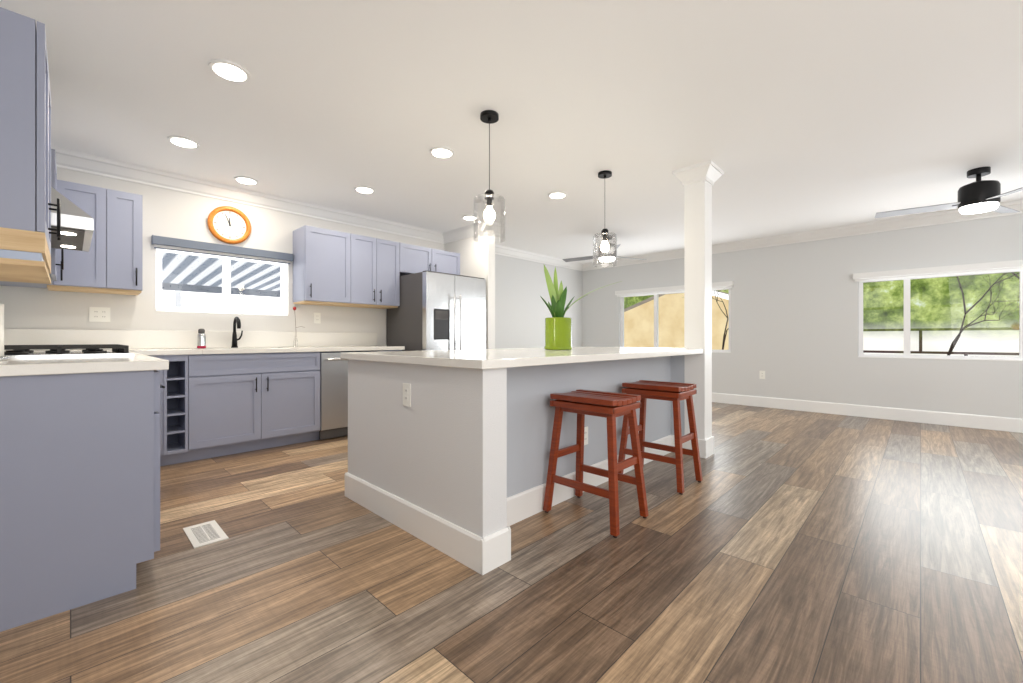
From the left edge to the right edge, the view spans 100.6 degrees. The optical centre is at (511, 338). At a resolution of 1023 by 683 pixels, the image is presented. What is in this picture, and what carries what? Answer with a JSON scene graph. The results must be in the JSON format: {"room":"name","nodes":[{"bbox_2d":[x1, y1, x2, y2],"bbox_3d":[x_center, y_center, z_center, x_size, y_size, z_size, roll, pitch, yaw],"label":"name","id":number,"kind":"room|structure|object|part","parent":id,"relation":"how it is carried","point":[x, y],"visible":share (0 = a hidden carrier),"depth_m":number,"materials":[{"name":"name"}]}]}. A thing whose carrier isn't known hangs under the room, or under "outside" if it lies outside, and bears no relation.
{"room":"kitchen","nodes":[
{"label":"kitchen","id":0,"kind":"room"},
{"bbox_2d":[0,7,55,262],"bbox_3d":[-2.072,-0.764,1.661,0.710,0.761,0.353,0,0,44],"label":"upper cabinet","id":1,"kind":"object","parent":0,"relation":"attached to","point":[27,158],"depth_m":1.51,"materials":[{"name":"blue wood"}]},
{"bbox_2d":[0,239,59,282],"bbox_3d":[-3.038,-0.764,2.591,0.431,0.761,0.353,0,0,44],"label":"upper cabinet","id":2,"kind":"object","parent":0,"relation":"attached to","point":[18,270],"depth_m":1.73,"materials":[{"name":"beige wood"}]},
{"bbox_2d":[0,243,67,286],"bbox_3d":[-3.268,-0.764,2.837,0.354,0.761,0.388,0,0,44],"label":"upper cabinet","id":3,"kind":"object","parent":0,"relation":"attached to","point":[63,246],"depth_m":3.07,"materials":[{"name":"blue wood"}]},
{"bbox_2d":[56,166,95,242],"bbox_3d":[-2.555,-0.730,2.226,0.760,0.250,0.498,0,0,44],"label":"upper cabinet","id":4,"kind":"object","parent":0,"relation":"attached to","point":[75,202],"depth_m":2.25,"materials":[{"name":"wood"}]},
{"bbox_2d":[0,167,581,348],"bbox_3d":[-1.236,-0.224,5.780,0.140,2.460,7.730,0,0,44],"label":"wall","id":5,"kind":"structure","parent":0,"point":[522,312],"depth_m":4.23,"materials":[{"name":"white paint"}]},
{"bbox_2d":[68,187,119,293],"bbox_3d":[-3.294,-0.764,3.285,0.354,0.761,0.332,0,0,44],"label":"upper cabinet","id":6,"kind":"object","parent":5,"relation":"attached to","point":[94,266],"depth_m":3.22,"materials":[{"name":"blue wood"}]},
{"bbox_2d":[89,307,109,321],"bbox_3d":[-3.360,-0.194,3.467,0.008,0.118,0.124,0,0,44],"label":"electrical outlet","id":7,"kind":"object","parent":5,"relation":"attached to","point":[99,314],"visible":1,"depth_m":3.46,"materials":[{"name":"white plastic"}]},
{"bbox_2d":[116,191,141,294],"bbox_3d":[-3.165,-0.764,3.419,0.354,0.761,0.267,0,0,44],"label":"upper cabinet","id":8,"kind":"object","parent":5,"relation":"attached to","point":[130,203],"depth_m":3.35,"materials":[{"name":"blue wood"}]},
{"bbox_2d":[4,329,375,350],"bbox_3d":[-2.514,0.138,3.961,0.539,0.415,3.013,0,0,44],"label":"backsplash","id":9,"kind":"structure","parent":5,"relation":"attached to","point":[14,339],"depth_m":3.75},
{"bbox_2d":[156,249,287,315],"bbox_3d":[-2.780,-0.529,4.149,0.099,0.588,1.078,0,0,44],"label":"kitchen window","id":10,"kind":"structure","parent":5,"relation":"in","point":[226,286],"depth_m":4.14,"materials":[{"name":"white plastic"}]},
{"bbox_2d":[151,235,292,263],"bbox_3d":[-2.720,-0.838,4.092,0.064,0.108,1.142,0,0,44],"label":"blind","id":11,"kind":"object","parent":10,"relation":"attached to","point":[176,244],"visible":1,"depth_m":4.02,"materials":[{"name":"blue"}]},
{"bbox_2d":[207,206,250,243],"bbox_3d":[-2.721,-1.094,4.107,0.040,0.360,0.360,0,0,44],"label":"wall clock","id":12,"kind":"object","parent":5,"relation":"attached to","point":[228,225],"visible":1,"depth_m":4.10,"materials":[{"name":"brown wood"}]},
{"bbox_2d":[51,146,449,243],"bbox_3d":[-2.323,-1.391,4.480,0.098,0.124,4.070,0,0,44],"label":"crown molding","id":13,"kind":"structure","parent":5,"relation":"attached to","point":[87,163],"depth_m":4.03,"materials":[{"name":"white wood"}]},
{"bbox_2d":[314,313,320,322],"bbox_3d":[-2.157,-0.224,4.716,0.008,0.118,0.072,0,0,44],"label":"outlet","id":14,"kind":"object","parent":5,"relation":"attached to","point":[317,317],"visible":1,"depth_m":4.71,"materials":[{"name":"white plastic"}]},
{"bbox_2d":[293,225,355,306],"bbox_3d":[-2.026,-0.764,4.602,0.354,0.761,0.527,0,0,44],"label":"upper cabinet","id":15,"kind":"object","parent":5,"relation":"attached to","point":[324,260],"depth_m":4.46,"materials":[{"name":"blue wood"}]},
{"bbox_2d":[356,235,399,306],"bbox_3d":[-1.689,-0.764,4.951,0.354,0.761,0.662,0,0,44],"label":"upper cabinet","id":16,"kind":"object","parent":5,"relation":"attached to","point":[377,260],"depth_m":4.86,"materials":[{"name":"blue wood"}]},
{"bbox_2d":[400,243,459,275],"bbox_3d":[-1.139,-0.970,5.522,0.354,0.350,0.922,0,0,44],"label":"upper cabinet","id":17,"kind":"object","parent":5,"relation":"attached to","point":[413,258],"depth_m":5.35,"materials":[{"name":"blue wood"}]},
{"bbox_2d":[495,244,582,269],"bbox_3d":[0.262,-1.391,7.163,0.098,0.124,3.140,0,0,44],"label":"crown molding","id":18,"kind":"structure","parent":5,"relation":"attached to","point":[501,250],"depth_m":7.31,"materials":[{"name":"white"}]},
{"bbox_2d":[444,236,494,348],"bbox_3d":[-0.578,-0.224,5.708,0.905,2.459,0.120,0,0,44],"label":"wall","id":19,"kind":"structure","parent":0,"point":[477,259],"depth_m":5.43,"materials":[{"name":"white paint"}]},
{"bbox_2d":[443,224,473,241],"bbox_3d":[-0.572,-1.391,5.565,0.894,0.124,0.118,0,0,44],"label":"crown molding","id":20,"kind":"structure","parent":19,"relation":"attached to","point":[464,232],"depth_m":5.67,"materials":[{"name":"white"}]},
{"bbox_2d":[0,402,1022,682],"bbox_3d":[1.262,1.036,2.485,8.310,0.060,9.010,0,0,44],"label":"floor","id":21,"kind":"structure","parent":0,"point":[784,546],"depth_m":1.76,"materials":[{"name":"brown wood"}]},
{"bbox_2d":[0,371,167,631],"bbox_3d":[-1.860,0.568,1.683,0.475,0.875,0.679,0,0,44],"label":"base cabinet","id":22,"kind":"object","parent":21,"relation":"on","point":[98,429],"depth_m":1.59,"materials":[{"name":"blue wood"}]},
{"bbox_2d":[0,351,171,378],"bbox_3d":[-2.364,0.110,2.184,1.946,0.040,0.701,0,0,44],"label":"countertop","id":23,"kind":"structure","parent":22,"relation":"on","point":[18,362],"depth_m":1.69,"materials":[{"name":"white stone"}]},
{"bbox_2d":[0,304,7,360],"bbox_3d":[-2.132,-0.051,1.707,0.140,0.282,0.140,0,0,44],"label":"paper towel holder","id":24,"kind":"object","parent":23,"relation":"on","point":[2,357],"visible":0.94,"depth_m":1.73,"materials":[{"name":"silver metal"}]},
{"bbox_2d":[0,344,134,358],"bbox_3d":[-2.461,0.065,2.317,0.760,0.051,0.543,0,0,44],"label":"cooktop","id":25,"kind":"object","parent":23,"relation":"in","point":[12,351],"depth_m":2.16,"materials":[{"name":"silver metal"}]},
{"bbox_2d":[160,355,171,464],"bbox_3d":[-2.975,0.568,3.393,0.664,0.875,0.277,0,0,44],"label":"base cabinet","id":26,"kind":"object","parent":21,"relation":"on","point":[161,356],"depth_m":3.49,"materials":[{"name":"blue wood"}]},
{"bbox_2d":[183,520,228,548],"bbox_3d":[-1.575,1.002,2.184,0.300,0.007,0.140,0,0,44],"label":"floor vent","id":27,"kind":"object","parent":21,"relation":"in","point":[204,534],"visible":1,"depth_m":2.17,"materials":[{"name":"white metal"}]},
{"bbox_2d":[172,351,311,462],"bbox_3d":[-2.448,0.568,3.972,0.619,0.875,1.060,0,0,44],"label":"base cabinet","id":28,"kind":"object","parent":21,"relation":"on","point":[224,403],"depth_m":3.65,"materials":[{"name":"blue wood"}]},
{"bbox_2d":[100,347,203,354],"bbox_3d":[-3.136,0.110,3.245,0.638,0.040,1.158,0,0,44],"label":"countertop","id":29,"kind":"structure","parent":28,"relation":"on","point":[143,350],"depth_m":3.35,"materials":[{"name":"white stone"}]},
{"bbox_2d":[197,329,205,347],"bbox_3d":[-2.765,0.002,3.789,0.066,0.176,0.066,0,0,44],"label":"bottle","id":30,"kind":"object","parent":29,"relation":"on","point":[201,338],"visible":1,"depth_m":3.77,"materials":[{"name":"red"}]},
{"bbox_2d":[231,316,242,347],"bbox_3d":[-2.591,-0.058,4.035,0.195,0.297,0.094,0,0,44],"label":"kitchen faucet","id":31,"kind":"object","parent":28,"relation":"on","point":[236,320],"depth_m":4.05,"materials":[{"name":"black metal"}]},
{"bbox_2d":[272,347,403,350],"bbox_3d":[-1.834,0.110,4.596,0.638,0.040,1.155,0,0,44],"label":"countertop","id":32,"kind":"structure","parent":28,"relation":"on","point":[273,348],"depth_m":4.24,"materials":[{"name":"white stone"}]},
{"bbox_2d":[293,307,304,346],"bbox_3d":[-2.233,-0.119,4.454,0.047,0.419,0.115,0,0,44],"label":"vase","id":33,"kind":"object","parent":32,"relation":"on","point":[294,308],"visible":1,"depth_m":4.43,"materials":[{"name":"clear glass"}]},
{"bbox_2d":[312,347,383,440],"bbox_3d":[-1.871,0.568,4.565,0.628,0.875,0.716,0,0,44],"label":"base cabinet","id":34,"kind":"object","parent":21,"relation":"on","point":[329,372],"depth_m":4.20,"materials":[{"name":"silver metal"}]},
{"bbox_2d":[319,351,377,439],"bbox_3d":[-1.646,0.569,4.348,0.116,0.850,0.592,0,0,44],"label":"dishwasher","id":35,"kind":"object","parent":34,"relation":"in","point":[333,370],"depth_m":4.22,"materials":[{"name":"silver metal"}]},
{"bbox_2d":[387,270,485,350],"bbox_3d":[-0.917,0.125,5.306,0.916,1.762,0.900,0,0,44],"label":"refrigerator","id":36,"kind":"object","parent":21,"relation":"on","point":[434,310],"visible":0.5,"depth_m":4.97,"materials":[{"name":"grey metal"}]},
{"bbox_2d":[340,347,702,574],"bbox_3d":[0.331,0.548,3.208,1.344,0.915,2.700,0,0,44],"label":"kitchen island","id":37,"kind":"object","parent":21,"relation":"on","point":[448,452],"visible":0.88,"depth_m":2.30,"materials":[{"name":"white paint"}]},
{"bbox_2d":[340,347,702,369],"bbox_3d":[0.331,0.111,3.208,1.344,0.040,2.700,0,0,44],"label":"island countertop","id":38,"kind":"structure","parent":37,"relation":"on","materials":[{"name":"stone"}]},
{"bbox_2d":[540,265,620,349],"bbox_3d":[0.540,-0.247,3.348,0.472,0.674,0.467,0,0,44],"label":"potted plant","id":39,"kind":"object","parent":38,"relation":"on","point":[558,330],"visible":1,"depth_m":3.29,"materials":[{"name":"green plant"}]},
{"bbox_2d":[543,389,648,537],"bbox_3d":[0.475,0.663,2.417,0.477,0.686,0.353,0,0,44],"label":"stool","id":40,"kind":"object","parent":21,"relation":"on","point":[609,406],"visible":1,"depth_m":2.36,"materials":[{"name":"brown wood"}]},
{"bbox_2d":[618,380,702,494],"bbox_3d":[1.044,0.663,3.007,0.477,0.686,0.353,0,0,44],"label":"stool","id":41,"kind":"object","parent":21,"relation":"on","point":[676,393],"visible":0.81,"depth_m":2.95,"materials":[{"name":"brown wood"}]},
{"bbox_2d":[672,160,723,457],"bbox_3d":[1.623,-0.224,3.692,0.320,2.459,0.320,0,0,44],"label":"post","id":42,"kind":"object","parent":21,"relation":"on","point":[699,180],"visible":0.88,"depth_m":3.62,"materials":[{"name":"white"}]},
{"bbox_2d":[0,0,1022,263],"bbox_3d":[1.262,-1.484,2.485,8.310,0.060,9.010,0,0,44],"label":"ceiling","id":43,"kind":"structure","parent":0,"point":[790,116],"depth_m":2.64,"materials":[{"name":"white paint"}]},
{"bbox_2d":[167,135,199,148],"bbox_3d":[-2.421,-1.447,3.137,0.189,0.013,0.189,0,0,-1],"label":"recessed light","id":44,"kind":"object","parent":43,"relation":"in","point":[181,141],"depth_m":3.13,"materials":[{"name":"white plastic"}]},
{"bbox_2d":[208,59,249,82],"bbox_3d":[-1.528,-1.447,2.305,0.189,0.013,0.189,0,0,-1],"label":"recessed light","id":45,"kind":"object","parent":43,"relation":"in","point":[227,70],"depth_m":2.29,"materials":[{"name":"white plastic"}]},
{"bbox_2d":[234,176,257,184],"bbox_3d":[-2.435,-1.447,3.901,0.189,0.013,0.189,0,0,-1],"label":"recessed light","id":46,"kind":"object","parent":43,"relation":"in","point":[241,179],"depth_m":3.88,"materials":[{"name":"white plastic"}]},
{"bbox_2d":[354,186,374,193],"bbox_3d":[-1.435,-1.447,4.146,0.189,0.013,0.189,0,0,-1],"label":"recessed light","id":47,"kind":"object","parent":43,"relation":"in","point":[361,189],"depth_m":4.12,"materials":[{"name":"white plastic"}]},
{"bbox_2d":[430,147,453,158],"bbox_3d":[-0.543,-1.447,3.314,0.189,0.013,0.189,0,0,-1],"label":"recessed light","id":48,"kind":"object","parent":43,"relation":"in","point":[438,152],"depth_m":3.29,"materials":[{"name":"white plastic"}]},
{"bbox_2d":[462,215,473,219],"bbox_3d":[-0.498,-1.447,5.104,0.189,0.013,0.189,0,0,-1],"label":"recessed light","id":49,"kind":"object","parent":43,"relation":"in","point":[467,217],"depth_m":5.07,"materials":[{"name":"white plastic"}]},
{"bbox_2d":[474,110,504,242],"bbox_3d":[-0.143,-1.046,2.763,0.206,0.814,0.206,0,0,44],"label":"pendant light","id":50,"kind":"object","parent":43,"relation":"hanging from","point":[489,219],"visible":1,"depth_m":2.69,"materials":[{"name":"clear glass"}]},
{"bbox_3d":[-0.143,-0.774,2.763,0.206,0.270,0.206,0,0,44],"label":"lamp shade","id":51,"kind":"part","parent":50,"relation":"part of","materials":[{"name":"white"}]},
{"bbox_2d":[548,192,566,198],"bbox_3d":[0.464,-1.447,4.302,0.189,0.013,0.189,0,0,-1],"label":"recessed light","id":52,"kind":"object","parent":43,"relation":"in","point":[554,195],"depth_m":4.29,"materials":[{"name":"white plastic"}]},
{"bbox_2d":[562,237,645,261],"bbox_3d":[1.322,-1.272,6.127,1.163,0.361,1.219,0,0,44],"label":"ceiling fan","id":53,"kind":"object","parent":43,"relation":"hanging from","point":[578,259],"visible":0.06,"depth_m":6.23,"materials":[{"name":"black metal"}]},
{"bbox_2d":[593,170,616,266],"bbox_3d":[0.821,-1.046,3.735,0.206,0.814,0.206,0,0,44],"label":"pendant light","id":54,"kind":"object","parent":43,"relation":"hanging from","point":[604,252],"visible":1,"depth_m":3.67,"materials":[{"name":"clear glass"}]},
{"bbox_3d":[0.821,-0.774,3.735,0.206,0.270,0.206,0,0,44],"label":"lamp shade","id":55,"kind":"part","parent":54,"relation":"part of","materials":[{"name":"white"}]},
{"bbox_2d":[875,166,1022,217],"bbox_3d":[3.983,-1.272,3.765,1.156,0.361,1.222,0,0,44],"label":"ceiling fan","id":56,"kind":"object","parent":43,"relation":"hanging from","point":[979,195],"visible":1,"depth_m":3.63,"materials":[{"name":"black metal"}]},
{"bbox_2d":[582,213,1022,418],"bbox_3d":[4.389,-0.224,5.630,8.170,2.460,0.140,0,0,44],"label":"wall","id":57,"kind":"structure","parent":0,"point":[794,320],"depth_m":5.69,"materials":[{"name":"white paint"}]},
{"bbox_2d":[621,288,730,352],"bbox_3d":[2.712,-0.289,7.219,1.908,1.028,0.099,0,0,44],"label":"window","id":58,"kind":"structure","parent":57,"relation":"in","point":[656,334],"depth_m":7.40,"materials":[{"name":"clear glass"}]},
{"bbox_2d":[615,281,733,296],"bbox_3d":[2.655,-0.818,7.159,2.002,0.108,0.064,0,0,44],"label":"blind","id":59,"kind":"object","parent":58,"relation":"attached to","point":[680,288],"visible":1,"depth_m":7.22,"materials":[{"name":"white"}]},
{"bbox_2d":[759,371,764,378],"bbox_3d":[3.671,0.536,6.218,0.072,0.118,0.008,0,0,44],"label":"outlet","id":60,"kind":"object","parent":57,"relation":"attached to","point":[761,374],"visible":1,"depth_m":6.22,"materials":[{"name":"white plastic"}]},
{"bbox_2d":[579,200,1022,270],"bbox_3d":[4.213,-1.391,5.635,7.910,0.124,0.098,0,0,44],"label":"crown molding","id":61,"kind":"structure","parent":57,"relation":"attached to","point":[950,216],"depth_m":5.58,"materials":[{"name":"white"}]},
{"bbox_2d":[712,392,1022,432],"bbox_3d":[4.275,0.931,5.634,8.000,0.150,0.014,0,0,44],"label":"baseboard","id":62,"kind":"structure","parent":57,"relation":"attached to","point":[1008,424],"depth_m":5.28,"materials":[{"name":"white wood"}]},
{"bbox_2d":[853,260,1022,281],"bbox_3d":[5.100,-0.778,4.804,1.932,0.108,0.064,0,0,44],"label":"blind","id":63,"kind":"object","parent":57,"relation":"in","point":[1012,265],"depth_m":4.90,"materials":[{"name":"white"}]},
{"bbox_2d":[858,270,1022,360],"bbox_3d":[5.157,-0.259,4.863,1.838,1.008,0.099,0,0,44],"label":"window","id":64,"kind":"structure","parent":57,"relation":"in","point":[907,316],"depth_m":5.10,"materials":[{"name":"white plastic"}]},
{"label":"outside","id":65,"kind":"structure","parent":0,"visible":0},
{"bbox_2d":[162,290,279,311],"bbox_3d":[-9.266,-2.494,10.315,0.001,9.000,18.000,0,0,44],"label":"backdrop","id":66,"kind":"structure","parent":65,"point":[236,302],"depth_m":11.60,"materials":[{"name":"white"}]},
{"bbox_2d":[624,272,1018,356],"bbox_3d":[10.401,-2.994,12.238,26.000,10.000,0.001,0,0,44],"label":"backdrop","id":67,"kind":"structure","parent":65,"point":[1007,324],"depth_m":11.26,"materials":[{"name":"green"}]},
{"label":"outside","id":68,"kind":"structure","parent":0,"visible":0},
{"bbox_2d":[162,252,279,307],"bbox_3d":[-4.783,0.006,5.996,4.950,2.600,8.000,0,0,44],"label":"canopy","id":69,"kind":"object","parent":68,"point":[262,277],"depth_m":7.44,"materials":[{"name":"silver metal"}]},
{"bbox_2d":[624,291,728,349],"bbox_3d":[6.878,-0.044,14.202,6.800,3.100,5.660,0,0,44],"label":"house","id":70,"kind":"structure","parent":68,"point":[665,335],"depth_m":12.85,"materials":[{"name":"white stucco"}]},
{"bbox_2d":[712,272,1018,354],"bbox_3d":[6.831,-0.667,8.336,6.403,3.956,3.571,0,0,44],"label":"tree","id":71,"kind":"object","parent":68,"point":[955,340],"depth_m":6.74,"materials":[{"name":"brown plant"}]}
]}

